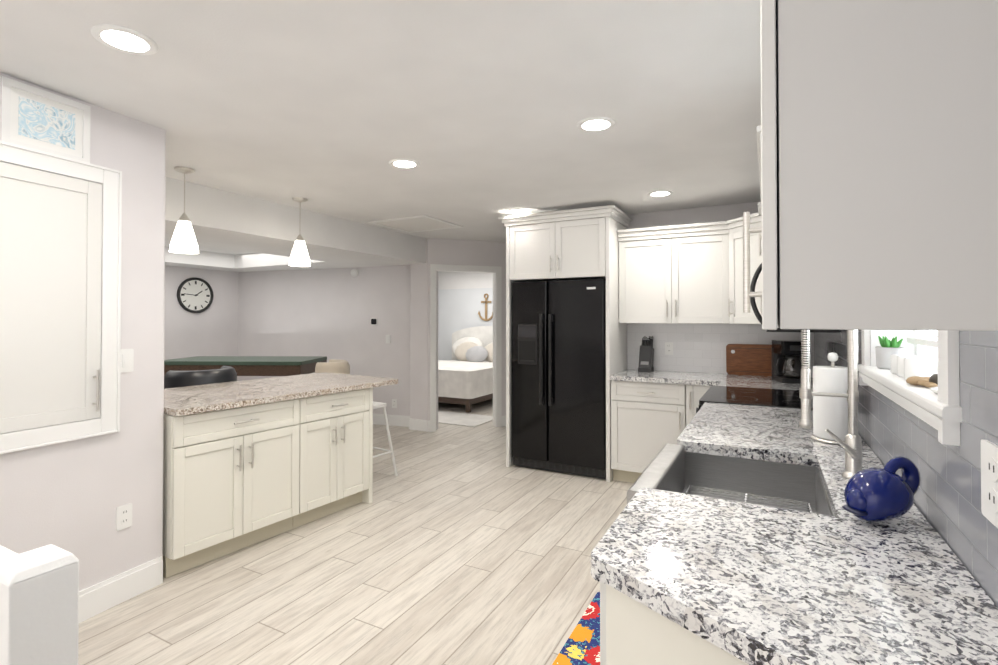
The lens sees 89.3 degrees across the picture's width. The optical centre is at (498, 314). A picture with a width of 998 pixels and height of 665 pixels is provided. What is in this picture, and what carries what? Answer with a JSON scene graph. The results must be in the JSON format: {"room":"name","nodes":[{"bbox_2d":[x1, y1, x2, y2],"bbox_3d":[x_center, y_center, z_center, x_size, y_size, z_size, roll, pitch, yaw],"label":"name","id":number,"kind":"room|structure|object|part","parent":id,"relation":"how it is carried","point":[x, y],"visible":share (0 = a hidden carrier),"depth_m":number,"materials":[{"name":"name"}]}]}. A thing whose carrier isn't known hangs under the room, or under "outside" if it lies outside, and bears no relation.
{"room":"kitchen","nodes":[
{"label":"kitchen","id":0,"kind":"room"},
{"bbox_2d":[0,72,165,590],"bbox_3d":[-2.910,0.203,1.396,1.050,2.420,3.300,0,-1,23],"label":"wall","id":1,"kind":"structure","parent":0,"point":[70,496],"depth_m":2.52,"materials":[{"name":"paint"}]},
{"bbox_2d":[0,76,90,162],"bbox_3d":[-1.989,-0.838,2.228,0.019,0.280,0.322,0,-1,23],"label":"framed art","id":2,"kind":"object","parent":1,"relation":"attached to","point":[32,117],"visible":0.96,"depth_m":2.21,"materials":[{"name":"white"}]},
{"bbox_2d":[0,162,101,433],"bbox_3d":[-2.027,-0.068,2.139,0.068,1.118,0.612,0,-1,28],"label":"door","id":3,"kind":"structure","parent":1,"relation":"attached to","point":[50,286],"depth_m":2.23,"materials":[{"name":"white wood"}]},
{"bbox_2d":[0,141,121,453],"bbox_3d":[-2.023,-0.068,2.137,0.022,1.284,0.780,0,-1,23],"label":"door frame","id":4,"kind":"structure","parent":1,"relation":"attached to","point":[108,420],"depth_m":2.43,"materials":[{"name":"white wood"}]},
{"bbox_2d":[79,556,162,622],"bbox_3d":[-2.422,1.341,1.172,0.323,0.140,3.271,0,-1,28],"label":"baseboard","id":5,"kind":"structure","parent":1,"relation":"attached to","point":[102,596],"depth_m":2.49,"materials":[{"name":"white wood"}]},
{"bbox_2d":[116,503,131,530],"bbox_3d":[-1.866,1.010,2.519,0.008,0.115,0.072,0,-1,23],"label":"electrical outlet plate","id":6,"kind":"object","parent":1,"relation":"attached to","point":[123,516],"visible":1,"depth_m":2.51,"materials":[{"name":"white plastic"}]},
{"bbox_2d":[120,349,133,372],"bbox_3d":[-1.865,0.232,2.527,0.012,0.115,0.072,0,-1,23],"label":"switch plate","id":7,"kind":"object","parent":1,"relation":"attached to","point":[127,361],"visible":0.9,"depth_m":2.53,"materials":[{"name":"white plastic"}]},
{"bbox_2d":[164,265,238,380],"bbox_3d":[-5.362,0.243,4.927,0.150,2.420,7.250,0,-1,28],"label":"wall","id":8,"kind":"structure","parent":0,"point":[212,330],"depth_m":7.08,"materials":[{"name":"paint"}]},
{"bbox_2d":[177,277,213,312],"bbox_3d":[-4.174,-0.260,6.961,0.040,0.490,0.490,0,-1,28],"label":"wall clock","id":9,"kind":"object","parent":8,"relation":"attached to","point":[195,295],"visible":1,"depth_m":6.95,"materials":[{"name":"black"}]},
{"bbox_2d":[165,177,425,271],"bbox_3d":[-3.845,-0.870,4.246,3.180,0.410,7.150,0,-1,28],"label":"soffit beam","id":10,"kind":"structure","parent":0,"point":[234,232],"depth_m":4.89,"materials":[{"name":"paint"}]},
{"bbox_2d":[238,265,409,415],"bbox_3d":[-2.487,0.268,7.143,3.009,2.420,0.150,0,-1,19],"label":"wall","id":11,"kind":"structure","parent":0,"point":[330,313],"depth_m":6.98,"materials":[{"name":"paint"}]},
{"bbox_2d":[351,268,358,276],"bbox_3d":[-1.970,-0.565,6.879,0.116,0.116,0.036,0,-1,19],"label":"smoke detector","id":12,"kind":"object","parent":11,"relation":"attached to","point":[354,272],"visible":0.98,"depth_m":6.86,"materials":[{"name":"white plastic"}]},
{"bbox_2d":[371,318,377,324],"bbox_3d":[-1.679,0.100,6.781,0.100,0.100,0.020,0,-1,19],"label":"thermostat","id":13,"kind":"object","parent":11,"relation":"attached to","point":[374,321],"visible":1,"depth_m":6.77,"materials":[{"name":"black plastic"}]},
{"bbox_2d":[386,335,390,342],"bbox_3d":[-1.473,0.331,6.713,0.072,0.115,0.012,0,-1,19],"label":"light switch","id":14,"kind":"object","parent":11,"relation":"attached to","point":[388,338],"visible":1,"depth_m":6.71,"materials":[{"name":"white plastic"}]},
{"bbox_2d":[392,399,396,407],"bbox_3d":[-1.382,1.181,6.674,0.072,0.115,0.008,0,-1,19],"label":"outlet","id":15,"kind":"object","parent":11,"relation":"attached to","point":[394,403],"visible":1,"depth_m":6.67,"materials":[{"name":"white plastic"}]},
{"bbox_2d":[373,414,429,431],"bbox_3d":[-2.337,1.406,6.961,3.238,0.140,0.495,0,-1,28],"label":"baseboard","id":16,"kind":"structure","parent":11,"relation":"attached to","point":[393,420],"depth_m":6.62,"materials":[{"name":"white wood"}]},
{"bbox_2d":[78,398,633,664],"bbox_3d":[-1.236,1.502,4.843,7.800,0.100,11.000,0,-1,28],"label":"floor","id":17,"kind":"structure","parent":0,"point":[455,545],"depth_m":2.71,"materials":[{"name":"beige wood"}]},
{"bbox_2d":[0,544,78,664],"bbox_3d":[-1.547,0.911,1.249,1.831,1.000,0.092,0,-1,28],"label":"newel post","id":18,"kind":"object","parent":17,"relation":"on","point":[39,606],"visible":1,"depth_m":0.82,"materials":[{"name":"white paint"}]},
{"bbox_2d":[164,366,236,388],"bbox_3d":[-2.463,0.944,4.165,0.516,1.000,0.538,0,-1,28],"label":"bar chair","id":19,"kind":"object","parent":17,"relation":"on","point":[175,379],"visible":0.29,"depth_m":3.95,"materials":[{"name":"black leather"}]},
{"bbox_2d":[163,404,294,577],"bbox_3d":[-1.772,0.993,3.181,0.673,0.880,0.823,0,-1,28],"label":"base cabinet","id":20,"kind":"object","parent":17,"relation":"on","point":[246,463],"depth_m":2.93,"materials":[{"name":"white wood"}]},
{"bbox_2d":[164,372,397,419],"bbox_3d":[-1.654,0.536,3.643,1.110,0.035,1.752,0,-1,28],"label":"countertop","id":21,"kind":"structure","parent":20,"relation":"on","point":[195,402],"depth_m":3.37,"materials":[{"name":"beige stone"}]},
{"bbox_2d":[164,356,326,375],"bbox_3d":[-3.070,1.004,6.129,1.700,0.925,0.820,0,-1,2],"label":"table","id":22,"kind":"object","parent":17,"relation":"on","point":[268,365],"visible":0.4,"depth_m":5.74,"materials":[{"name":"brown wood"}]},
{"bbox_2d":[291,388,372,528],"bbox_3d":[-1.403,0.999,3.742,0.655,0.880,0.746,0,-1,28],"label":"base cabinet","id":23,"kind":"object","parent":17,"relation":"on","point":[333,473],"depth_m":3.55,"materials":[{"name":"white wood"}]},
{"bbox_2d":[315,359,349,373],"bbox_3d":[-1.858,0.978,5.384,0.601,0.960,0.593,0,-1,28],"label":"chair","id":24,"kind":"object","parent":17,"relation":"on","point":[339,366],"visible":0.25,"depth_m":5.21,"materials":[{"name":"fabric"}]},
{"bbox_2d":[373,401,397,475],"bbox_3d":[-1.210,1.124,4.471,0.446,0.652,0.446,0,-1,33],"label":"metal stool","id":25,"kind":"object","parent":17,"relation":"on","point":[376,405],"visible":0.29,"depth_m":4.51,"materials":[{"name":"white metal"}]},
{"bbox_2d":[438,326,492,412],"bbox_3d":[-0.659,0.857,8.813,1.680,1.280,2.100,0,-1,28],"label":"bed","id":26,"kind":"object","parent":17,"relation":"on","point":[465,375],"visible":0.54,"depth_m":8.03,"materials":[{"name":"white fabric"}]},
{"bbox_2d":[438,411,492,426],"bbox_3d":[-1.298,1.476,7.498,2.600,0.012,0.730,0,-1,28],"label":"bedroom rug","id":27,"kind":"object","parent":17,"relation":"on","point":[461,419],"visible":0.21,"depth_m":7.02,"materials":[{"name":"white fabric"}]},
{"bbox_2d":[511,279,605,478],"bbox_3d":[0.638,0.568,4.822,0.910,1.743,0.637,0,-1,28],"label":"refrigerator","id":28,"kind":"object","parent":17,"relation":"on","point":[558,375],"visible":0.96,"depth_m":4.57,"materials":[{"name":"black metal"}]},
{"bbox_2d":[552,592,599,664],"bbox_3d":[0.429,1.413,1.943,0.465,0.010,1.200,0,-1,28],"label":"kitchen rug","id":29,"kind":"object","parent":17,"relation":"on","point":[581,646],"visible":0.3,"depth_m":2.17,"materials":[{"name":"multicoloured fabric"}]},
{"bbox_2d":[611,385,674,488],"bbox_3d":[1.398,1.008,4.459,0.670,0.880,0.606,0,-1,28],"label":"base cabinet","id":30,"kind":"object","parent":17,"relation":"on","point":[642,420],"depth_m":4.25,"materials":[{"name":"white wood"}]},
{"bbox_2d":[610,369,812,392],"bbox_3d":[1.690,0.543,4.094,1.532,0.040,0.979,0,-1,28],"label":"countertop","id":31,"kind":"structure","parent":30,"relation":"on","point":[697,382],"depth_m":4.12,"materials":[{"name":"grey stone"}]},
{"bbox_2d":[638,336,653,372],"bbox_3d":[1.365,0.368,4.679,0.110,0.322,0.219,0,-1,28],"label":"knife block","id":32,"kind":"object","parent":31,"relation":"on","point":[646,356],"visible":0.96,"depth_m":4.63,"materials":[{"name":"grey"}]},
{"bbox_2d":[726,344,771,375],"bbox_3d":[2.174,0.394,4.348,0.400,0.271,0.063,0,-1,28],"label":"cutting board","id":33,"kind":"object","parent":31,"relation":"on","point":[748,359],"visible":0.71,"depth_m":4.34,"materials":[{"name":"brown wood"}]},
{"bbox_2d":[771,340,809,383],"bbox_3d":[2.239,0.363,3.904,0.224,0.315,0.252,0,-1,10],"label":"coffee maker","id":34,"kind":"object","parent":31,"relation":"on","point":[786,361],"visible":0.83,"depth_m":3.82,"materials":[{"name":"black plastic"}]},
{"bbox_2d":[675,389,704,436],"bbox_3d":[1.739,1.005,4.243,0.372,0.880,0.669,0,-1,28],"label":"base cabinet","id":35,"kind":"object","parent":17,"relation":"on","point":[686,402],"depth_m":4.07,"materials":[{"name":"white wood"}]},
{"bbox_2d":[696,386,812,412],"bbox_3d":[1.616,0.955,3.140,0.766,0.896,0.764,0,-1,28],"label":"range","id":36,"kind":"object","parent":17,"relation":"on","point":[757,396],"visible":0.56,"depth_m":3.07,"materials":[{"name":"black glass"}]},
{"bbox_2d":[685,449,890,524],"bbox_3d":[1.242,0.983,2.284,0.629,0.880,1.094,0,-1,28],"label":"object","id":37,"kind":"structure","parent":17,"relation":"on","point":[834,484],"depth_m":1.56,"materials":[{"name":"white stone"}]},
{"bbox_2d":[675,402,882,468],"bbox_3d":[1.238,0.523,2.313,0.657,0.040,1.057,0,-1,28],"label":"countertop","id":38,"kind":"structure","parent":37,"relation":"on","point":[756,431],"depth_m":2.07,"materials":[{"name":"grey stone"}]},
{"bbox_2d":[810,352,847,444],"bbox_3d":[1.323,0.325,2.001,0.156,0.348,0.156,0,-1,28],"label":"paper towel holder","id":39,"kind":"object","parent":38,"relation":"on","point":[830,414],"visible":0.75,"depth_m":1.95,"materials":[{"name":"white paper"}]},
{"bbox_2d":[799,329,861,478],"bbox_3d":[1.013,0.163,1.539,0.171,0.661,0.109,0,-1,28],"label":"pull-down faucet","id":40,"kind":"object","parent":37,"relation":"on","point":[851,445],"visible":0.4,"depth_m":1.53,"materials":[{"name":"silver metal"}]},
{"bbox_2d":[0,0,775,241],"bbox_3d":[-1.236,-1.018,4.872,7.800,0.100,11.000,0,-1,28],"label":"ceiling","id":41,"kind":"structure","parent":0,"point":[478,110],"depth_m":2.29,"materials":[{"name":"paint"}]},
{"bbox_2d":[91,24,157,54],"bbox_3d":[-1.365,-0.998,1.848,0.199,0.008,0.199,0,-1,22],"label":"recessed light","id":42,"kind":"object","parent":41,"relation":"in","point":[126,39],"depth_m":1.84,"materials":[{"name":"white"}]},
{"bbox_2d":[169,167,198,253],"bbox_3d":[-2.136,-0.702,3.432,0.176,0.565,0.176,0,-1,28],"label":"pendant light","id":43,"kind":"object","parent":41,"relation":"hanging from","point":[183,241],"visible":1,"depth_m":3.39,"materials":[{"name":"white glass"}]},
{"bbox_2d":[289,197,310,266],"bbox_3d":[-1.685,-0.692,4.280,0.176,0.565,0.176,0,-1,28],"label":"pendant light","id":44,"kind":"object","parent":41,"relation":"hanging from","point":[299,256],"visible":1,"depth_m":4.24,"materials":[{"name":"white glass"}]},
{"bbox_2d":[389,159,419,168],"bbox_3d":[-0.618,-0.982,3.308,0.199,0.008,0.199,0,-1,19],"label":"recessed light","id":45,"kind":"object","parent":41,"relation":"in","point":[406,163],"depth_m":3.29,"materials":[{"name":"white plastic"}]},
{"bbox_2d":[368,215,463,232],"bbox_3d":[-0.877,-0.956,5.399,0.740,0.012,0.690,0,-1,28],"label":"access panel","id":46,"kind":"object","parent":41,"relation":"attached to","point":[420,223],"visible":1,"depth_m":5.37,"materials":[{"name":"white paint"}]},
{"bbox_2d":[506,209,526,213],"bbox_3d":[0.166,-0.965,4.755,0.199,0.008,0.199,0,-1,22],"label":"recessed light","id":47,"kind":"object","parent":41,"relation":"in","point":[512,211],"depth_m":4.75,"materials":[{"name":"white plastic"}]},
{"bbox_2d":[577,117,615,131],"bbox_3d":[0.507,-0.989,2.644,0.199,0.008,0.199,0,-1,22],"label":"recessed light","id":48,"kind":"object","parent":41,"relation":"in","point":[592,123],"depth_m":2.63,"materials":[{"name":"white plastic"}]},
{"bbox_2d":[647,190,672,196],"bbox_3d":[1.303,-0.973,4.092,0.199,0.008,0.199,0,-1,22],"label":"recessed light","id":49,"kind":"object","parent":41,"relation":"in","point":[662,193],"depth_m":4.07,"materials":[{"name":"white"}]},
{"bbox_2d":[375,239,437,428],"bbox_3d":[-1.247,0.263,6.715,1.038,2.420,0.330,0,-1,28],"label":"pilaster","id":50,"kind":"object","parent":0,"point":[418,341],"visible":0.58,"depth_m":6.41,"materials":[{"name":"paint"}]},
{"bbox_2d":[438,271,492,359],"bbox_3d":[0.016,0.298,9.822,5.050,2.420,0.156,0,-1,28],"label":"wall","id":51,"kind":"structure","parent":0,"point":[460,299],"depth_m":10.17,"materials":[{"name":"paint"}]},
{"bbox_2d":[478,294,492,320],"bbox_3d":[-0.251,-0.132,9.870,0.390,0.540,0.070,0,-1,28],"label":"wall art","id":52,"kind":"object","parent":51,"relation":"attached to","point":[491,317],"visible":0.94,"depth_m":9.86,"materials":[{"name":"brown wood"}]},
{"bbox_2d":[427,238,505,420],"bbox_3d":[0.259,0.264,6.777,2.480,2.420,0.120,0,-1,-19],"label":"wall","id":53,"kind":"structure","parent":0,"point":[462,252],"depth_m":6.50,"materials":[{"name":"paint"}]},
{"bbox_2d":[430,264,501,431],"bbox_3d":[-0.435,0.423,6.535,0.940,2.095,0.148,0,-1,-19],"label":"door frame","id":54,"kind":"structure","parent":53,"relation":"attached to","point":[496,271],"depth_m":6.59,"materials":[{"name":"white wood"}]},
{"bbox_2d":[502,416,505,426],"bbox_3d":[0.719,1.405,6.852,1.001,0.140,1.075,0,-1,28],"label":"baseboard","id":55,"kind":"structure","parent":53,"relation":"attached to","point":[503,417],"depth_m":6.62,"materials":[{"name":"white wood"}]},
{"bbox_2d":[627,202,813,377],"bbox_3d":[1.506,0.242,4.840,2.560,2.420,0.156,0,-1,28],"label":"wall","id":56,"kind":"structure","parent":0,"point":[700,348],"depth_m":4.61,"materials":[{"name":"paint"}]},
{"bbox_2d":[506,212,625,283],"bbox_3d":[0.654,-0.595,4.870,0.935,0.545,0.612,0,-1,28],"label":"upper cabinet","id":57,"kind":"object","parent":56,"relation":"attached to","point":[584,245],"depth_m":4.57,"materials":[{"name":"white wood"}]},
{"bbox_2d":[618,232,661,323],"bbox_3d":[1.397,-0.306,4.633,0.519,0.780,0.327,0,-1,28],"label":"upper cabinet","id":58,"kind":"object","parent":56,"relation":"attached to","point":[639,257],"depth_m":4.53,"materials":[{"name":"white wood"}]},
{"bbox_2d":[665,342,672,354],"bbox_3d":[1.582,0.320,4.705,0.072,0.115,0.008,0,-1,28],"label":"electrical outlet plate","id":59,"kind":"object","parent":56,"relation":"attached to","point":[668,348],"visible":1,"depth_m":4.70,"materials":[{"name":"white plastic"}]},
{"bbox_2d":[662,228,717,323],"bbox_3d":[1.761,-0.308,4.405,0.565,0.780,0.389,0,-1,28],"label":"upper cabinet","id":60,"kind":"object","parent":56,"relation":"attached to","point":[689,255],"depth_m":4.33,"materials":[{"name":"white wood"}]},
{"bbox_2d":[591,487,997,664],"bbox_3d":[0.507,0.508,0.937,0.657,0.040,0.800,0,-1,28],"label":"countertop","id":61,"kind":"structure","parent":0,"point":[684,579],"depth_m":0.92,"materials":[{"name":"white stone"}]},
{"bbox_2d":[627,443,832,515],"bbox_3d":[0.750,0.633,1.617,0.526,0.245,0.662,0,-1,28],"label":"farmhouse sink","id":62,"kind":"object","parent":61,"relation":"in","point":[675,468],"visible":0.17,"depth_m":1.84,"materials":[{"name":"silver metal"}]},
{"bbox_2d":[842,456,920,521],"bbox_3d":[0.909,0.414,1.200,0.166,0.143,0.149,0,-1,28],"label":"ceramic figurine","id":63,"kind":"object","parent":61,"relation":"on","point":[886,492],"visible":1,"depth_m":1.17,"materials":[{"name":"blue ceramic"}]},
{"bbox_2d":[814,330,997,607],"bbox_3d":[1.136,0.201,1.246,0.160,2.420,6.850,0,-1,28],"label":"wall","id":64,"kind":"structure","parent":0,"point":[947,498],"depth_m":1.02,"materials":[{"name":"grey tile"}]},
{"bbox_2d":[718,220,749,323],"bbox_3d":[2.146,-0.312,4.039,0.664,0.780,0.674,0,-1,28],"label":"upper cabinet","id":65,"kind":"object","parent":64,"relation":"attached to","point":[733,235],"depth_m":4.11,"materials":[{"name":"white wood"}]},
{"bbox_2d":[757,126,778,327],"bbox_3d":[1.685,-0.358,2.881,0.390,0.845,1.921,0,-1,28],"label":"upper cabinet","id":66,"kind":"object","parent":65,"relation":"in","point":[759,213],"depth_m":3.18,"materials":[{"name":"white wood"}]},
{"bbox_2d":[750,263,839,332],"bbox_3d":[1.768,-0.114,3.072,0.423,0.432,0.756,0,-1,28],"label":"microwave","id":67,"kind":"object","parent":65,"relation":"attached to","point":[752,289],"visible":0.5,"depth_m":2.89,"materials":[{"name":"black"}]},
{"bbox_2d":[750,0,997,330],"bbox_3d":[0.582,-0.494,0.754,0.340,1.032,0.237,0,-1,28],"label":"upper cabinet","id":68,"kind":"object","parent":64,"relation":"attached to","point":[877,137],"depth_m":0.67,"materials":[{"name":"white wood"}]},
{"bbox_2d":[858,364,961,445],"bbox_3d":[1.222,0.228,1.444,0.185,0.078,1.084,0,-1,28],"label":"window sill","id":69,"kind":"structure","parent":64,"relation":"attached to","point":[923,403],"depth_m":1.20,"materials":[{"name":"white wood"}]},
{"bbox_2d":[875,336,905,368],"bbox_3d":[1.372,0.134,1.773,0.086,0.114,0.086,0,-1,28],"label":"plant pot","id":70,"kind":"object","parent":69,"relation":"on","point":[886,349],"visible":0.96,"depth_m":1.75,"materials":[{"name":"white ceramic"}]},
{"bbox_2d":[890,354,895,373],"bbox_3d":[1.234,0.158,1.517,0.064,0.060,0.063,0,-1,28],"label":"candle cup","id":71,"kind":"object","parent":69,"relation":"on","point":[892,356],"depth_m":1.60,"materials":[{"name":"white"}]},
{"bbox_2d":[896,354,932,379],"bbox_3d":[1.192,0.157,1.438,0.064,0.060,0.063,0,-1,28],"label":"candle cup","id":72,"kind":"object","parent":69,"relation":"on","point":[905,366],"depth_m":1.43,"materials":[{"name":"white ceramic"}]},
{"bbox_2d":[906,374,937,387],"bbox_3d":[1.105,0.168,1.312,0.079,0.036,0.121,0,-1,28],"label":"shells","id":73,"kind":"object","parent":69,"relation":"on","point":[930,381],"visible":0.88,"depth_m":1.29,"materials":[{"name":"beige"}]},
{"bbox_2d":[929,387,937,393],"bbox_3d":[1.051,0.178,1.150,0.110,0.012,0.110,0,-1,28],"label":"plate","id":74,"kind":"object","parent":69,"relation":"on","point":[934,390],"visible":0.15,"depth_m":1.17,"materials":[{"name":"white ceramic"}]},
{"bbox_2d":[861,330,959,405],"bbox_3d":[1.229,-0.294,1.446,0.178,0.965,1.060,0,-1,28],"label":"window","id":75,"kind":"structure","parent":64,"relation":"in","point":[946,366],"depth_m":1.07,"materials":[{"name":"white"}]},
{"bbox_2d":[907,333,936,347],"bbox_3d":[1.266,-0.288,1.427,0.031,0.774,0.810,0,-1,28],"label":"window blind slats","id":76,"kind":"structure","parent":75,"relation":"attached to","point":[925,342],"depth_m":1.61,"materials":[{"name":"white plastic"}]},
{"bbox_3d":[1.307,-0.259,1.404,0.001,0.895,0.920,0,-1,28],"label":"daylight window glass","id":77,"kind":"part","parent":75,"relation":"part of","materials":[{"name":"glass"}]},
{"bbox_2d":[981,439,997,527],"bbox_3d":[0.825,0.285,0.841,0.008,0.132,0.112,0,-1,28],"label":"electrical outlet plate","id":78,"kind":"object","parent":64,"relation":"attached to","point":[989,479],"visible":0.98,"depth_m":0.85,"materials":[{"name":"white plastic"}]}
]}

